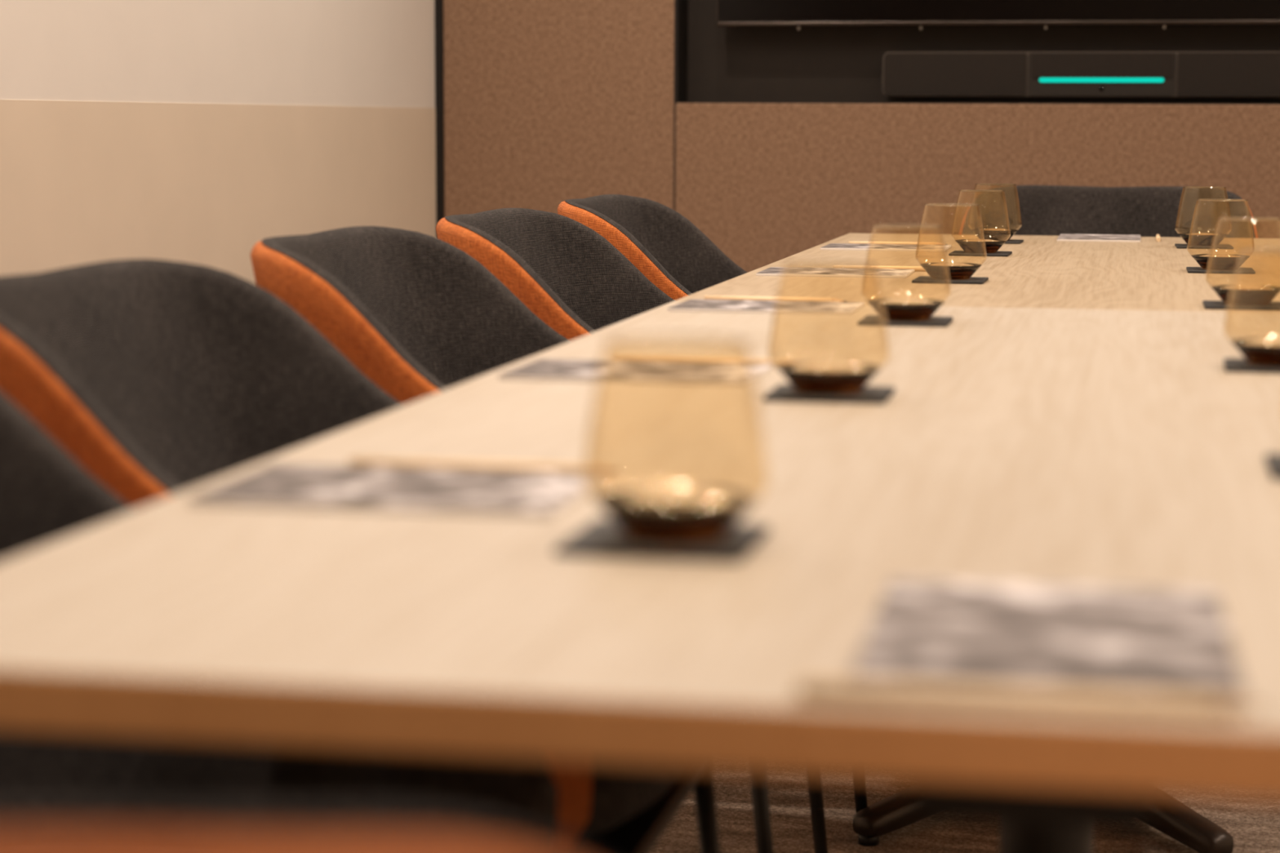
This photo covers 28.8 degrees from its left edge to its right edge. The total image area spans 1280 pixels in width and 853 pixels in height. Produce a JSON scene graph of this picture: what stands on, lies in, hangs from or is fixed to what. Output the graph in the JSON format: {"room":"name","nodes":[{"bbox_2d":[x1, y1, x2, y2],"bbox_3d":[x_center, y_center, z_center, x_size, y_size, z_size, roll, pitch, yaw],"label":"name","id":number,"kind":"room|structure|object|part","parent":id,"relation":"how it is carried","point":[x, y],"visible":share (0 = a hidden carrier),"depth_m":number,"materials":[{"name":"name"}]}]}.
{"room":"conference room","nodes":[
{"label":"conference room","id":0,"kind":"room"},
{"bbox_2d":[0,0,436,284],"bbox_3d":[-1.390,-0.666,2.148,0.122,2.700,9.000,2,7,11],"label":"wall","id":1,"kind":"structure","parent":0,"point":[201,132],"depth_m":4.73,"materials":[{"name":"paint"}]},
{"bbox_3d":[-1.364,0.205,2.094,0.002,0.984,8.697,2,7,11],"label":"panel","id":2,"kind":"part","parent":1,"relation":"part of","materials":[{"name":"beige paint"}]},
{"bbox_2d":[434,0,444,238],"bbox_3d":[-0.491,-1.223,6.284,0.020,2.600,0.141,2,7,11],"label":"trim","id":3,"kind":"structure","parent":1,"relation":"attached to","point":[438,4],"depth_m":6.27,"materials":[{"name":"black metal"}]},
{"bbox_2d":[443,0,1279,272],"bbox_3d":[1.519,-1.127,5.978,4.087,2.700,0.300,2,7,11],"label":"wall","id":4,"kind":"structure","parent":0,"point":[776,144],"depth_m":6.14,"materials":[{"name":"fabric"}]},
{"bbox_3d":[-0.191,-1.210,6.226,0.590,2.590,0.138,2,7,11],"label":"fabric panel","id":5,"kind":"part","parent":4,"relation":"part of","materials":[{"name":"brown fabric"}]},
{"bbox_3d":[1.113,-0.333,6.073,2.065,0.898,0.138,2,7,11],"label":"fabric panel","id":6,"kind":"part","parent":4,"relation":"part of","materials":[{"name":"brown fabric"}]},
{"bbox_3d":[1.115,-0.781,6.021,2.058,0.003,0.133,2,7,11],"label":"niche sill","id":7,"kind":"part","parent":4,"relation":"part of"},
{"bbox_2d":[716,0,1279,30],"bbox_3d":[1.121,-1.485,5.951,1.876,1.059,0.098,2,7,11],"label":"television","id":8,"kind":"object","parent":4,"relation":"attached to","point":[730,13],"visible":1,"depth_m":6.02,"materials":[{"name":"black glass"}]},
{"bbox_2d":[882,51,1279,97],"bbox_3d":[1.119,-0.854,6.034,1.056,0.108,0.088,2,7,11],"label":"bar","id":9,"kind":"object","parent":4,"relation":"attached to","point":[922,73],"visible":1,"depth_m":6.00,"materials":[{"name":"black plastic"}]},
{"bbox_2d":[883,53,1026,95],"bbox_3d":[0.767,-0.859,6.066,0.344,0.102,0.008,2,7,11],"label":"speaker grille","id":10,"kind":"object","parent":9,"relation":"attached to","point":[904,73],"depth_m":6.06,"materials":[{"name":"black fabric"}]},
{"bbox_2d":[1039,77,1164,82],"bbox_3d":[1.111,-0.835,5.995,0.296,0.011,0.004,2,7,11],"label":"light","id":11,"kind":"object","parent":9,"relation":"attached to","point":[1041,79],"depth_m":5.99,"materials":[{"name":"teal plastic"}]},
{"bbox_3d":[1.111,-0.869,5.991,0.334,0.058,0.004,2,7,11],"label":"plate","id":12,"kind":"part","parent":9,"relation":"part of","materials":[{"name":"plastic"}]},
{"bbox_2d":[1177,52,1279,95],"bbox_3d":[1.458,-0.839,5.930,0.344,0.102,0.008,2,7,11],"label":"speaker grille","id":13,"kind":"object","parent":9,"relation":"attached to","point":[1198,73],"depth_m":5.94,"materials":[{"name":"black fabric"}]},
{"bbox_2d":[650,770,1279,852],"bbox_3d":[0.660,0.785,1.880,4.327,0.100,9.170,2,7,11],"label":"floor","id":14,"kind":"structure","parent":0,"point":[1254,825],"depth_m":3.39,"materials":[{"name":"brown carpet"}]},
{"bbox_2d":[0,820,552,852],"bbox_3d":[-0.242,0.446,0.831,0.616,0.825,0.625,2,7,11],"label":"chair","id":15,"kind":"object","parent":14,"relation":"on","point":[15,836],"visible":1,"depth_m":0.48,"materials":[{"name":"orange fabric"}]},
{"bbox_2d":[0,391,558,852],"bbox_3d":[-0.355,0.364,1.487,0.625,0.825,0.616,2,7,11],"label":"chair","id":16,"kind":"object","parent":14,"relation":"on","point":[46,496],"visible":0.41,"depth_m":1.70,"materials":[{"name":"black fabric"}]},
{"bbox_3d":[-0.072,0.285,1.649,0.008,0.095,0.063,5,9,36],"label":"arm","id":17,"kind":"part","parent":16,"relation":"part of"},
{"bbox_2d":[0,258,720,852],"bbox_3d":[-0.240,0.280,2.178,0.625,0.825,0.616,2,7,11],"label":"chair","id":18,"kind":"object","parent":14,"relation":"on","point":[161,379],"visible":0.12,"depth_m":2.31,"materials":[{"name":"black fabric"}]},
{"bbox_3d":[-0.170,0.329,2.170,0.400,0.016,0.400,2,7,11],"label":"under frame","id":19,"kind":"part","parent":18,"relation":"part of","materials":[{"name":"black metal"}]},
{"bbox_3d":[-0.190,0.257,2.165,0.481,0.088,0.463,2,7,11],"label":"seat","id":20,"kind":"part","parent":18,"relation":"part of","materials":[{"name":"black fabric"}]},
{"bbox_3d":[0.073,0.479,2.346,0.059,0.383,0.021,-1,7,-6],"label":"leg","id":21,"kind":"part","parent":18,"relation":"part of","materials":[{"name":"black metal"}]},
{"bbox_2d":[250,226,827,852],"bbox_3d":[-0.103,0.188,2.925,0.625,0.825,0.616,2,7,11],"label":"chair","id":22,"kind":"object","parent":14,"relation":"on","point":[415,313],"visible":0.16,"depth_m":3.10,"materials":[{"name":"black fabric"}]},
{"bbox_3d":[0.133,0.435,2.704,0.059,0.383,0.021,3,8,22],"label":"leg","id":23,"kind":"part","parent":22,"relation":"part of","materials":[{"name":"black metal"}]},
{"bbox_3d":[0.210,0.388,3.093,0.059,0.383,0.021,-1,7,-6],"label":"leg","id":24,"kind":"part","parent":22,"relation":"part of","materials":[{"name":"black metal"}]},
{"bbox_2d":[0,302,1279,852],"bbox_3d":[0.315,0.352,1.952,0.975,0.740,2.039,2,7,11],"label":"meeting table","id":25,"kind":"object","parent":14,"relation":"on","point":[1059,446],"visible":0.89,"depth_m":1.21,"materials":[{"name":"brown wood"}]},
{"bbox_2d":[188,463,605,517],"bbox_3d":[-0.138,0.036,1.457,0.210,0.004,0.150,2,7,10],"label":"notepad","id":26,"kind":"object","parent":25,"relation":"on","point":[432,491],"visible":1,"depth_m":1.44,"materials":[{"name":"paper"}]},
{"bbox_2d":[349,457,622,475],"bbox_3d":[-0.096,0.025,1.535,0.172,0.008,0.009,2,7,11],"label":"pencil","id":27,"kind":"object","parent":25,"relation":"on","point":[357,461],"visible":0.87,"depth_m":1.53,"materials":[{"name":"brown wood"}]},
{"bbox_2d":[497,358,772,386],"bbox_3d":[-0.001,-0.047,2.138,0.210,0.004,0.150,2,7,12],"label":"notepad","id":28,"kind":"object","parent":25,"relation":"on","point":[543,369],"visible":1,"depth_m":2.12,"materials":[{"name":"paper"}]},
{"bbox_2d":[554,518,769,562],"bbox_3d":[0.013,0.058,1.284,0.095,0.004,0.095,2,7,12],"label":"coaster","id":29,"kind":"object","parent":25,"relation":"on","point":[602,537],"visible":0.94,"depth_m":1.25,"materials":[{"name":"leather"}]},
{"bbox_2d":[582,334,769,544],"bbox_3d":[0.018,0.006,1.277,0.097,0.101,0.097,2,7,11],"label":"glass tumbler","id":30,"kind":"object","parent":29,"relation":"on","point":[673,515],"visible":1,"depth_m":1.27,"materials":[{"name":"clear glass"}]},
{"bbox_2d":[612,355,797,367],"bbox_3d":[0.061,-0.058,2.214,0.172,0.008,0.008,2,7,11],"label":"pencil","id":31,"kind":"object","parent":25,"relation":"on","point":[615,357],"visible":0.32,"depth_m":2.21,"materials":[{"name":"brown wood"}]},
{"bbox_2d":[666,298,865,315],"bbox_3d":[0.148,-0.139,2.888,0.210,0.004,0.150,2,7,11],"label":"notepad","id":32,"kind":"object","parent":25,"relation":"on","point":[828,308],"visible":0.98,"depth_m":2.86,"materials":[{"name":"paper"}]},
{"bbox_2d":[762,383,895,404],"bbox_3d":[0.151,-0.026,1.972,0.095,0.004,0.095,2,7,11],"label":"coaster","id":33,"kind":"object","parent":25,"relation":"on","point":[782,392],"visible":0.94,"depth_m":1.94,"materials":[{"name":"leather"}]},
{"bbox_2d":[767,261,889,394],"bbox_3d":[0.149,-0.078,1.966,0.097,0.101,0.097,2,7,11],"label":"glass tumbler","id":34,"kind":"object","parent":33,"relation":"on","point":[806,377],"visible":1,"depth_m":1.95,"materials":[{"name":"clear glass"}]},
{"bbox_2d":[857,315,953,327],"bbox_3d":[0.288,-0.114,2.692,0.095,0.004,0.095,2,7,11],"label":"coaster","id":35,"kind":"object","parent":25,"relation":"on","point":[868,320],"visible":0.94,"depth_m":2.65,"materials":[{"name":"leather"}]},
{"bbox_2d":[861,224,951,320],"bbox_3d":[0.287,-0.166,2.685,0.097,0.101,0.097,2,7,11],"label":"glass tumbler","id":36,"kind":"object","parent":35,"relation":"on","point":[895,309],"visible":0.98,"depth_m":2.67,"materials":[{"name":"clear glass"}]},
{"bbox_2d":[797,679,1266,716],"bbox_3d":[0.145,0.101,0.926,0.172,0.008,0.008,1,7,10],"label":"pencil","id":37,"kind":"object","parent":25,"relation":"on","point":[807,689],"visible":1,"depth_m":0.92,"materials":[{"name":"brown wood"}]},
{"bbox_2d":[848,578,1246,702],"bbox_3d":[0.172,0.088,1.051,0.150,0.004,0.210,1,7,10],"label":"notepad","id":38,"kind":"object","parent":25,"relation":"on","point":[1054,637],"visible":0.86,"depth_m":1.03,"materials":[{"name":"paper"}]},
{"bbox_2d":[1223,357,1279,373],"bbox_3d":[0.567,-0.054,2.209,0.095,0.004,0.095,2,7,12],"label":"coaster","id":39,"kind":"object","parent":25,"relation":"on","point":[1231,365],"visible":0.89,"depth_m":2.17,"materials":[{"name":"leather"}]},
{"bbox_2d":[1222,248,1279,366],"bbox_3d":[0.567,-0.106,2.203,0.097,0.101,0.097,2,7,11],"label":"glass tumbler","id":40,"kind":"object","parent":39,"relation":"on","point":[1256,351],"visible":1,"depth_m":2.19,"materials":[{"name":"clear glass"}]},
{"bbox_2d":[1264,453,1279,479],"bbox_3d":[0.442,0.026,1.558,0.095,0.004,0.095,2,7,11],"label":"coaster","id":41,"kind":"object","parent":25,"relation":"on","point":[1273,460],"visible":1,"depth_m":1.56,"materials":[{"name":"leather"}]},
{"bbox_2d":[435,208,867,834],"bbox_3d":[0.049,0.108,3.578,0.625,0.825,0.616,2,7,11],"label":"chair","id":42,"kind":"object","parent":14,"relation":"on","point":[566,273],"visible":0.12,"depth_m":3.78,"materials":[{"name":"black fabric"}]},
{"bbox_3d":[0.284,0.355,3.357,0.059,0.383,0.021,3,8,22],"label":"leg","id":43,"kind":"part","parent":42,"relation":"part of","materials":[{"name":"black metal"}]},
{"bbox_2d":[557,194,747,300],"bbox_3d":[0.192,0.021,4.283,0.625,0.825,0.616,2,7,11],"label":"chair","id":44,"kind":"object","parent":14,"relation":"on","point":[664,246],"visible":0.13,"depth_m":4.50,"materials":[{"name":"black fabric"}]},
{"bbox_2d":[672,233,1279,852],"bbox_3d":[0.698,0.117,3.866,0.975,0.740,1.889,2,7,11],"label":"meeting table","id":45,"kind":"object","parent":14,"relation":"on","point":[1041,272],"visible":0.38,"depth_m":3.37,"materials":[{"name":"brown wood"}]},
{"bbox_2d":[704,295,847,302],"bbox_3d":[0.162,-0.151,2.975,0.172,0.008,0.008,2,7,12],"label":"pencil","id":46,"kind":"object","parent":45,"relation":"on","point":[706,297],"visible":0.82,"depth_m":2.97,"materials":[{"name":"brown wood"}]},
{"bbox_2d":[755,266,915,278],"bbox_3d":[0.280,-0.219,3.545,0.210,0.004,0.150,2,7,11],"label":"notepad","id":47,"kind":"object","parent":45,"relation":"on","point":[772,271],"visible":0.98,"depth_m":3.50,"materials":[{"name":"paper"}]},
{"bbox_2d":[833,265,925,271],"bbox_3d":[0.366,-0.229,3.616,0.172,0.008,0.008,1,7,9],"label":"pencil","id":48,"kind":"object","parent":45,"relation":"on","point":[917,268],"visible":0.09,"depth_m":3.61,"materials":[{"name":"brown wood"}]},
{"bbox_2d":[820,243,951,251],"bbox_3d":[0.421,-0.306,4.253,0.210,0.004,0.150,2,7,11],"label":"notepad","id":49,"kind":"object","parent":45,"relation":"on","point":[842,246],"visible":1,"depth_m":4.21,"materials":[{"name":"paper"}]},
{"bbox_2d":[848,240,947,244],"bbox_3d":[0.450,-0.318,4.337,0.172,0.008,0.008,2,7,11],"label":"pencil","id":50,"kind":"object","parent":45,"relation":"on","point":[850,242],"visible":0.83,"depth_m":4.33,"materials":[{"name":"brown wood"}]},
{"bbox_2d":[911,275,988,284],"bbox_3d":[0.422,-0.199,3.385,0.095,0.004,0.095,2,7,13],"label":"coaster","id":51,"kind":"object","parent":45,"relation":"on","point":[921,279],"visible":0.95,"depth_m":3.35,"materials":[{"name":"leather"}]},
{"bbox_2d":[915,203,986,279],"bbox_3d":[0.423,-0.251,3.379,0.097,0.101,0.097,2,7,11],"label":"glass tumbler","id":52,"kind":"object","parent":51,"relation":"on","point":[957,271],"visible":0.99,"depth_m":3.36,"materials":[{"name":"clear glass"}]},
{"bbox_2d":[948,250,1012,256],"bbox_3d":[0.557,-0.283,4.067,0.095,0.004,0.095,2,7,13],"label":"coaster","id":53,"kind":"object","parent":45,"relation":"on","point":[959,253],"visible":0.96,"depth_m":4.03,"materials":[{"name":"leather"}]},
{"bbox_2d":[951,189,1010,253],"bbox_3d":[0.557,-0.335,4.061,0.097,0.101,0.097,2,7,11],"label":"glass tumbler","id":54,"kind":"object","parent":53,"relation":"on","point":[970,246],"visible":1,"depth_m":4.04,"materials":[{"name":"glass"}]},
{"bbox_2d":[1004,239,1023,244],"bbox_3d":[0.639,-0.333,4.478,0.095,0.004,0.095,2,7,13],"label":"coaster","id":55,"kind":"object","parent":45,"relation":"on","point":[1010,241],"visible":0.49,"depth_m":4.45,"materials":[{"name":"stone"}]},
{"bbox_2d":[967,183,1022,240],"bbox_3d":[0.638,-0.385,4.472,0.097,0.101,0.097,2,7,11],"label":"glass tumbler","id":56,"kind":"object","parent":55,"relation":"on","point":[989,233],"visible":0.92,"depth_m":4.45,"materials":[{"name":"glass"}]},
{"bbox_2d":[1057,234,1140,242],"bbox_3d":[0.854,-0.350,4.624,0.150,0.004,0.210,2,7,11],"label":"notepad","id":57,"kind":"object","parent":45,"relation":"on","point":[1062,237],"visible":1,"depth_m":4.58,"materials":[{"name":"paper"}]},
{"bbox_2d":[1155,234,1160,241],"bbox_3d":[0.961,-0.350,4.613,0.008,0.008,0.172,2,7,11],"label":"pencil","id":58,"kind":"object","parent":45,"relation":"on","point":[1157,236],"visible":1,"depth_m":4.54,"materials":[{"name":"brown wood"}]},
{"bbox_2d":[1174,243,1233,248],"bbox_3d":[0.980,-0.313,4.328,0.095,0.004,0.095,1,7,10],"label":"coaster","id":59,"kind":"object","parent":45,"relation":"on","point":[1178,246],"visible":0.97,"depth_m":4.29,"materials":[{"name":"stone"}]},
{"bbox_2d":[1174,186,1231,245],"bbox_3d":[0.979,-0.365,4.322,0.097,0.101,0.097,2,7,11],"label":"glass tumbler","id":60,"kind":"object","parent":59,"relation":"on","point":[1195,238],"visible":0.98,"depth_m":4.30,"materials":[{"name":"glass"}]},
{"bbox_2d":[1186,266,1255,274],"bbox_3d":[0.847,-0.228,3.631,0.095,0.004,0.095,2,7,11],"label":"coaster","id":61,"kind":"object","parent":45,"relation":"on","point":[1190,269],"visible":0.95,"depth_m":3.59,"materials":[{"name":"leather"}]},
{"bbox_2d":[1186,199,1254,270],"bbox_3d":[0.846,-0.280,3.625,0.097,0.101,0.097,2,7,11],"label":"glass tumbler","id":62,"kind":"object","parent":61,"relation":"on","point":[1217,261],"visible":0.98,"depth_m":3.60,"materials":[{"name":"glass"}]},
{"bbox_2d":[1202,300,1279,310],"bbox_3d":[0.714,-0.143,2.939,0.095,0.004,0.095,2,7,11],"label":"coaster","id":63,"kind":"object","parent":45,"relation":"on","point":[1208,304],"visible":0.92,"depth_m":2.90,"materials":[{"name":"leather"}]},
{"bbox_2d":[1205,217,1279,305],"bbox_3d":[0.716,-0.195,2.933,0.097,0.101,0.097,2,7,11],"label":"glass tumbler","id":64,"kind":"object","parent":63,"relation":"on","point":[1241,295],"visible":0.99,"depth_m":2.91,"materials":[{"name":"clear glass"}]},
{"bbox_2d":[959,185,1257,238],"bbox_3d":[0.918,-0.058,4.947,0.616,0.825,0.625,2,7,11],"label":"chair","id":65,"kind":"object","parent":14,"relation":"on","point":[1045,210],"visible":0.07,"depth_m":5.15,"materials":[{"name":"black fabric"}]}
]}

